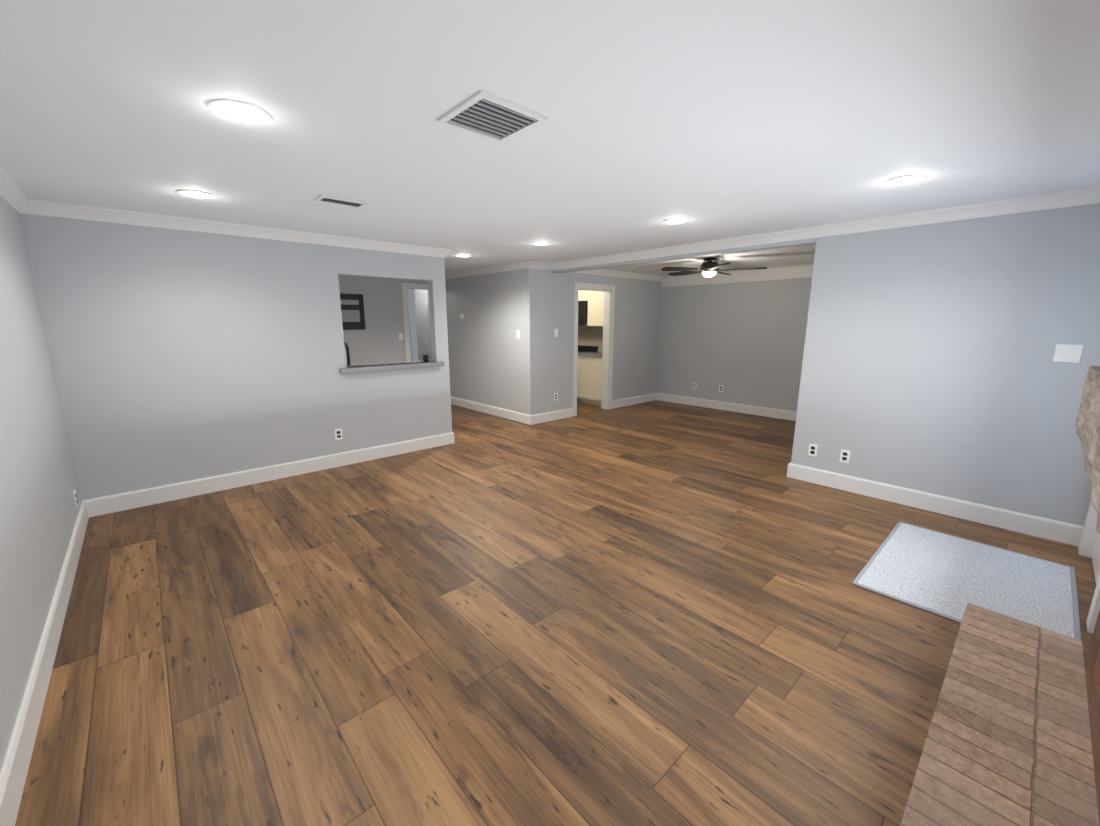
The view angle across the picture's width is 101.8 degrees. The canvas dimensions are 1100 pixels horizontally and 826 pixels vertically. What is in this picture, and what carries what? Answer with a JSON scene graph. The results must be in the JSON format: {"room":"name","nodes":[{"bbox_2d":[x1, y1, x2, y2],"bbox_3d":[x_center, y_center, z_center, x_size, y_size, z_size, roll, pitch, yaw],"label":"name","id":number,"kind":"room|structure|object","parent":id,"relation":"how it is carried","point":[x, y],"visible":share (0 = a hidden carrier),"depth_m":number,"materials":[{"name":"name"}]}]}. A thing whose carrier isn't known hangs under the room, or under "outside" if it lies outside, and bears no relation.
{"room":"empty living room","nodes":[
{"label":"empty living room","id":0,"kind":"room"},
{"bbox_2d":[0,197,81,772],"bbox_3d":[-2.746,-0.108,2.228,0.120,2.290,7.910,-10,15,-41],"label":"wall","id":1,"kind":"structure","parent":0,"point":[39,485],"depth_m":2.25,"materials":[{"name":"paint"}]},
{"bbox_2d":[0,167,35,214],"bbox_3d":[-1.875,-1.023,1.204,0.068,0.086,5.026,-10,15,-41],"label":"crown molding","id":2,"kind":"structure","parent":1,"relation":"attached to","point":[13,196],"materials":[{"name":"white"}]},
{"bbox_2d":[0,500,91,825],"bbox_3d":[-1.995,1.090,1.733,0.016,0.140,4.726,-10,15,-41],"label":"baseboard","id":3,"kind":"structure","parent":1,"relation":"attached to","point":[14,770],"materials":[{"name":"white wood"}]},
{"bbox_2d":[73,490,78,507],"bbox_3d":[-3.374,0.610,3.179,0.008,0.116,0.072,-10,15,-41],"label":"outlet","id":4,"kind":"object","parent":1,"relation":"attached to","point":[75,497],"visible":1,"depth_m":3.16,"materials":[{"name":"white plastic"}]},
{"bbox_2d":[18,213,451,499],"bbox_3d":[-2.439,-0.538,4.323,3.208,2.290,0.128,-10,15,-41],"label":"wall","id":5,"kind":"structure","parent":0,"point":[177,356],"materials":[{"name":"paint"}]},
{"bbox_2d":[32,199,451,257],"bbox_3d":[-2.321,-1.615,4.090,3.186,0.086,0.072,-10,15,-41],"label":"crown molding","id":6,"kind":"structure","parent":5,"relation":"attached to","point":[45,208],"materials":[{"name":"white"}]},
{"bbox_2d":[88,432,453,516],"bbox_3d":[-2.379,0.522,4.508,3.194,0.140,0.016,-10,15,-41],"label":"baseboard","id":7,"kind":"structure","parent":5,"relation":"attached to","point":[160,494],"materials":[{"name":"white"}]},
{"bbox_2d":[339,360,444,373],"bbox_3d":[-1.765,-0.520,4.984,1.160,0.050,0.280,-10,15,-41],"label":"sill","id":8,"kind":"structure","parent":5,"relation":"on","point":[383,367],"depth_m":4.86,"materials":[{"name":"white stone"}]},
{"bbox_2d":[423,355,428,361],"bbox_3d":[-1.479,-0.654,5.318,0.068,0.078,0.068,-10,15,-41],"label":"speaker","id":9,"kind":"object","parent":8,"relation":"on","point":[425,358],"visible":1,"depth_m":5.29},
{"bbox_2d":[338,275,427,365],"bbox_3d":[-3.623,-1.005,6.602,4.582,2.290,0.120,-10,15,-41],"label":"wall","id":10,"kind":"structure","parent":0,"point":[377,341],"depth_m":7.20,"materials":[{"name":"paint"}]},
{"bbox_2d":[340,293,365,329],"bbox_3d":[-3.103,-1.555,6.869,0.480,0.540,0.022,-10,15,-41],"label":"framed poster","id":11,"kind":"object","parent":10,"relation":"attached to","point":[352,311],"visible":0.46,"depth_m":6.92,"materials":[{"name":"black paper"}]},
{"bbox_2d":[401,283,427,361],"bbox_3d":[-2.207,-1.173,7.868,0.780,2.110,0.136,-10,15,-41],"label":"door frame","id":12,"kind":"structure","parent":10,"relation":"attached to","point":[404,286],"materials":[{"name":"white"}]},
{"bbox_2d":[407,289,411,361],"bbox_3d":[-3.576,-1.393,8.495,1.916,2.290,0.120,-10,15,-41],"label":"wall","id":13,"kind":"structure","parent":0,"point":[409,324],"depth_m":9.01,"materials":[{"name":"paint"}]},
{"bbox_2d":[414,269,524,413],"bbox_3d":[-1.457,-1.228,7.691,0.120,2.290,3.384,-10,15,-41],"label":"wall","id":14,"kind":"structure","parent":0,"point":[486,348],"depth_m":7.15,"materials":[{"name":"paint"}]},
{"bbox_2d":[445,261,531,278],"bbox_3d":[-1.060,-2.192,6.905,0.068,0.086,2.372,-10,15,-41],"label":"crown molding","id":15,"kind":"structure","parent":14,"relation":"attached to","point":[524,264],"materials":[{"name":"white"}]},
{"bbox_2d":[451,396,531,424],"bbox_3d":[-1.089,-0.074,7.414,0.020,0.140,2.416,-10,15,-41],"label":"baseboard","id":16,"kind":"structure","parent":14,"relation":"attached to","point":[526,418],"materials":[{"name":"white"}]},
{"bbox_2d":[516,330,519,338],"bbox_3d":[-0.467,-1.141,6.492,0.016,0.116,0.072,-10,15,-41],"label":"light switch","id":17,"kind":"object","parent":14,"relation":"attached to","point":[518,333],"visible":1,"depth_m":6.49,"materials":[{"name":"white plastic"}]},
{"bbox_2d":[0,0,1099,275],"bbox_3d":[-0.311,-1.910,5.114,8.200,0.080,9.620,-10,15,-41],"label":"ceiling","id":18,"kind":"structure","parent":0,"point":[710,120],"depth_m":1.76,"materials":[{"name":"paint"}]},
{"bbox_2d":[177,190,215,198],"bbox_3d":[-2.274,-1.407,2.875,0.200,0.006,0.200,-10,15,-41],"label":"recessed light","id":19,"kind":"object","parent":18,"relation":"in","point":[197,194],"visible":0.94,"depth_m":2.88,"materials":[{"name":"white"}]},
{"bbox_2d":[208,99,270,123],"bbox_3d":[-1.209,-1.175,1.745,0.200,0.006,0.200,-10,15,-41],"label":"recessed light","id":20,"kind":"object","parent":18,"relation":"in","point":[238,111],"visible":1,"depth_m":1.74,"materials":[{"name":"white"}]},
{"bbox_2d":[314,195,367,208],"bbox_3d":[-1.419,-1.437,3.040,0.300,0.011,0.160,-10,15,-41],"label":"ceiling vent","id":21,"kind":"object","parent":18,"relation":"in","point":[340,201],"visible":1,"depth_m":3.03,"materials":[{"name":"white metal"}]},
{"bbox_2d":[455,254,470,256],"bbox_3d":[-1.076,-1.953,5.541,0.200,0.006,0.200,-10,15,-41],"label":"recessed light","id":22,"kind":"object","parent":18,"relation":"in","point":[462,255],"visible":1,"depth_m":5.54,"materials":[{"name":"white"}]},
{"bbox_2d":[437,90,547,142],"bbox_3d":[-0.234,-1.184,1.805,0.320,0.011,0.320,-10,15,-41],"label":"ceiling vent","id":23,"kind":"object","parent":18,"relation":"in","point":[481,113],"visible":0.98,"depth_m":1.79,"materials":[{"name":"white metal"}]},
{"bbox_2d":[532,242,550,244],"bbox_3d":[-0.092,-1.777,4.683,0.200,0.006,0.200,-10,15,-41],"label":"recessed light","id":24,"kind":"object","parent":18,"relation":"in","point":[541,243],"visible":0.96,"depth_m":4.69,"materials":[{"name":"white"}]},
{"bbox_2d":[663,218,688,223],"bbox_3d":[1.024,-1.563,3.638,0.200,0.006,0.200,-10,15,-41],"label":"recessed light","id":25,"kind":"object","parent":18,"relation":"in","point":[675,220],"visible":0.94,"depth_m":3.64,"materials":[{"name":"white"}]},
{"bbox_2d":[661,257,766,276],"bbox_3d":[2.079,-1.895,5.836,1.281,0.236,1.288,-10,15,-41],"label":"fan","id":26,"kind":"object","parent":18,"relation":"hanging from","point":[709,268],"visible":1,"depth_m":5.72,"materials":[{"name":"black metal"}]},
{"bbox_2d":[883,174,926,185],"bbox_3d":[2.052,-1.347,2.587,0.200,0.006,0.200,-10,15,-41],"label":"recessed light","id":27,"kind":"object","parent":18,"relation":"in","point":[904,180],"visible":0.94,"depth_m":2.58,"materials":[{"name":"white plastic"}]},
{"bbox_2d":[15,400,1095,825],"bbox_3d":[-0.311,0.402,5.588,8.200,0.060,9.620,-10,15,-41],"label":"floor","id":28,"kind":"structure","parent":0,"point":[657,612],"depth_m":2.10,"materials":[{"name":"brown wood"}]},
{"bbox_2d":[577,345,597,401],"bbox_3d":[0.427,-0.792,8.723,0.649,1.020,0.770,-10,15,-41],"label":"range","id":29,"kind":"object","parent":28,"relation":"on","point":[582,349],"visible":0.12,"depth_m":8.61,"materials":[{"name":"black metal"}]},
{"bbox_2d":[577,356,601,405],"bbox_3d":[0.933,-0.618,8.225,0.602,0.880,0.664,-10,15,-41],"label":"base cabinet","id":30,"kind":"object","parent":28,"relation":"on","point":[589,379],"visible":0.08,"depth_m":7.98,"materials":[{"name":"beige wood"}]},
{"bbox_2d":[578,352,602,356],"bbox_3d":[0.168,-1.235,8.941,0.626,0.040,2.954,-10,15,-41],"label":"countertop","id":31,"kind":"structure","parent":30,"relation":"on","point":[595,354],"depth_m":8.04,"materials":[{"name":"stone"}]},
{"bbox_2d":[852,522,1080,640],"bbox_3d":[2.479,0.966,2.658,1.200,0.012,0.870,-10,15,-41],"label":"rug","id":32,"kind":"object","parent":28,"relation":"on","point":[946,576],"visible":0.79,"depth_m":2.60,"materials":[{"name":"grey carpet"}]},
{"bbox_2d":[900,602,1099,825],"bbox_3d":[0.800,0.230,0.588,2.873,2.287,0.417,-10,15,-41],"label":"brick hearth","id":33,"kind":"object","parent":28,"relation":"on","point":[1013,737],"visible":1,"depth_m":1.25,"materials":[{"name":"brick"}]},
{"bbox_2d":[1074,366,1099,534],"bbox_3d":[1.031,0.107,0.738,2.280,0.215,0.140,-10,15,-41],"label":"mantel shelf","id":34,"kind":"object","parent":33,"relation":"attached to","point":[1087,423],"visible":1,"depth_m":1.15,"materials":[{"name":"stone"}]},
{"bbox_3d":[-2.338,0.031,5.058,2.200,0.880,0.627,-10,15,-41],"label":"sink","id":35,"kind":"object","parent":28,"relation":"on","visible":0},
{"bbox_3d":[-2.338,-0.444,4.961,2.240,0.089,0.627,-10,15,-41],"label":"countertop sink","id":36,"kind":"object","parent":35,"relation":"on","visible":0},
{"bbox_2d":[344,342,350,365],"bbox_3d":[-2.206,-0.593,4.842,0.056,0.346,0.184,-10,15,-41],"label":"faucet","id":37,"kind":"object","parent":36,"relation":"on","point":[348,353],"visible":0.4,"depth_m":4.78,"materials":[{"name":"black metal"}]},
{"bbox_2d":[524,268,661,414],"bbox_3d":[0.846,-1.173,7.421,3.160,2.290,0.120,-10,15,-41],"label":"wall","id":38,"kind":"structure","parent":0,"point":[548,302],"depth_m":6.87,"materials":[{"name":"paint"}]},
{"bbox_2d":[532,261,551,269],"bbox_3d":[-0.133,-2.049,6.205,0.330,0.086,0.068,-10,15,-41],"label":"crown molding","id":39,"kind":"structure","parent":38,"relation":"attached to","point":[536,265],"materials":[{"name":"white"}]},
{"bbox_2d":[532,408,573,424],"bbox_3d":[0.051,0.043,6.840,0.860,0.140,0.016,-10,15,-41],"label":"baseboard","id":40,"kind":"structure","parent":38,"relation":"attached to","point":[565,413],"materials":[{"name":"white"}]},
{"bbox_2d":[554,393,557,400],"bbox_3d":[0.092,-0.249,6.824,0.072,0.116,0.008,-10,15,-41],"label":"outlet","id":41,"kind":"object","parent":38,"relation":"attached to","point":[555,396],"visible":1,"depth_m":6.82,"materials":[{"name":"white plastic"}]},
{"bbox_2d":[554,329,557,336],"bbox_3d":[0.095,-1.189,6.628,0.072,0.116,0.016,-10,15,-41],"label":"light switch","id":42,"kind":"object","parent":38,"relation":"attached to","point":[555,332],"visible":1,"depth_m":6.62,"materials":[{"name":"white plastic"}]},
{"bbox_2d":[578,326,602,351],"bbox_3d":[0.398,-1.531,9.093,0.011,0.480,2.914,-10,15,-41],"label":"backsplash","id":43,"kind":"structure","parent":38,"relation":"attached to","point":[590,335],"depth_m":8.64,"materials":[{"name":"beige tile"}]},
{"bbox_2d":[573,282,614,415],"bbox_3d":[0.670,-1.031,7.290,0.940,2.065,0.156,-10,15,-41],"label":"door frame","id":44,"kind":"structure","parent":38,"relation":"attached to","point":[577,285],"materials":[{"name":"white wood"}]},
{"bbox_2d":[586,290,603,325],"bbox_3d":[1.033,-1.993,8.036,0.332,0.850,0.664,-10,15,-41],"label":"upper cabinet","id":45,"kind":"object","parent":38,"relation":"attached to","point":[595,299],"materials":[{"name":"beige wood"}]},
{"bbox_2d":[573,269,663,280],"bbox_3d":[1.144,-2.281,7.340,2.526,0.086,0.068,-10,15,-41],"label":"crown molding","id":46,"kind":"structure","parent":38,"relation":"attached to","point":[612,273],"depth_m":7.31,"materials":[{"name":"white"}]},
{"bbox_2d":[612,393,655,408],"bbox_3d":[1.555,-0.231,8.178,1.324,0.140,0.016,-10,15,-41],"label":"baseboard","id":47,"kind":"structure","parent":38,"relation":"attached to","point":[618,403],"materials":[{"name":"white wood"}]},
{"bbox_2d":[657,278,811,411],"bbox_3d":[3.212,-1.140,7.258,0.120,2.290,3.546,-10,15,-41],"label":"wall","id":48,"kind":"structure","parent":0,"point":[742,343],"depth_m":7.34,"materials":[{"name":"paint"}]},
{"bbox_2d":[656,393,796,420],"bbox_3d":[3.202,-0.068,7.386,0.016,0.140,3.426,-10,15,-41],"label":"baseboard","id":49,"kind":"structure","parent":48,"relation":"attached to","point":[754,410],"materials":[{"name":"white wood"}]},
{"bbox_2d":[661,263,813,286],"bbox_3d":[3.191,-2.148,6.949,0.045,0.190,3.426,-10,15,-41],"label":"crown molding","id":50,"kind":"structure","parent":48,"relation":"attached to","point":[786,272],"depth_m":7.07,"materials":[{"name":"white"}]},
{"bbox_2d":[791,203,1099,526],"bbox_3d":[4.056,-0.544,4.353,2.856,2.290,1.980,-10,15,-41],"label":"wall","id":51,"kind":"structure","parent":0,"point":[929,365],"depth_m":3.34,"materials":[{"name":"paint"}]},
{"bbox_2d":[552,238,815,272],"bbox_3d":[1.226,-1.824,5.195,0.120,0.120,3.426,-10,15,-41],"label":"header","id":52,"kind":"object","parent":51,"relation":"attached to","point":[811,241],"visible":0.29,"depth_m":4.74,"materials":[{"name":"paint"}]},
{"bbox_2d":[808,443,817,456],"bbox_3d":[2.451,0.347,4.166,0.008,0.116,0.072,-10,15,-41],"label":"outlet","id":53,"kind":"object","parent":51,"relation":"attached to","point":[812,450],"visible":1,"depth_m":4.16,"materials":[{"name":"white plastic"}]},
{"bbox_2d":[552,186,1099,269],"bbox_3d":[1.782,-1.690,4.456,0.068,0.086,5.286,-10,15,-41],"label":"crown molding","id":54,"kind":"structure","parent":51,"relation":"attached to","point":[1086,196],"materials":[{"name":"white"}]},
{"bbox_2d":[839,449,849,462],"bbox_3d":[2.626,0.385,3.977,0.008,0.116,0.072,-10,15,-41],"label":"outlet","id":55,"kind":"object","parent":51,"relation":"attached to","point":[844,456],"visible":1,"depth_m":3.97,"materials":[{"name":"white plastic"}]},
{"bbox_2d":[787,462,1083,546],"bbox_3d":[2.952,0.694,3.667,0.016,0.140,1.860,-10,15,-41],"label":"baseboard","id":56,"kind":"structure","parent":51,"relation":"attached to","point":[1058,531],"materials":[{"name":"white wood"}]},
{"bbox_2d":[1053,344,1083,362],"bbox_3d":[3.404,-0.391,2.936,0.016,0.116,0.118,-10,15,-41],"label":"light switch","id":57,"kind":"object","parent":51,"relation":"attached to","point":[1067,353],"visible":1,"depth_m":2.94,"materials":[{"name":"white plastic"}]},
{"bbox_3d":[1.814,0.117,1.130,5.126,2.290,0.120,-10,15,-41],"label":"wall","id":58,"kind":"structure","parent":0,"visible":0},
{"bbox_2d":[1078,501,1099,633],"bbox_3d":[3.118,-0.040,2.316,1.208,2.120,0.136,-10,15,-41],"label":"door frame","id":59,"kind":"structure","parent":58,"relation":"attached to","point":[1087,540],"depth_m":2.84,"materials":[{"name":"white"}]},
{"bbox_2d":[1091,533,1099,583],"bbox_3d":[3.101,0.005,2.346,0.980,2.000,0.098,-10,15,-41],"label":"back door","id":60,"kind":"structure","parent":58,"relation":"in","point":[1095,556],"depth_m":2.70,"materials":[{"name":"white"}]},
{"bbox_3d":[0.363,-1.544,9.230,0.120,2.290,3.264,-10,15,-41],"label":"upper cabinet","id":61,"kind":"object","parent":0,"visible":0},
{"bbox_2d":[578,290,585,300],"bbox_3d":[0.658,-2.302,8.395,0.332,0.390,0.454,-10,15,-41],"label":"upper cabinet","id":62,"kind":"object","parent":61,"relation":"attached to","point":[581,293],"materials":[{"name":"beige"}]},
{"bbox_2d":[578,301,587,324],"bbox_3d":[0.515,-1.912,8.575,0.411,0.435,0.760,-10,15,-41],"label":"microwave","id":63,"kind":"object","parent":62,"relation":"attached to","point":[582,312],"visible":0.23,"depth_m":8.22,"materials":[{"name":"black plastic"}]}
]}

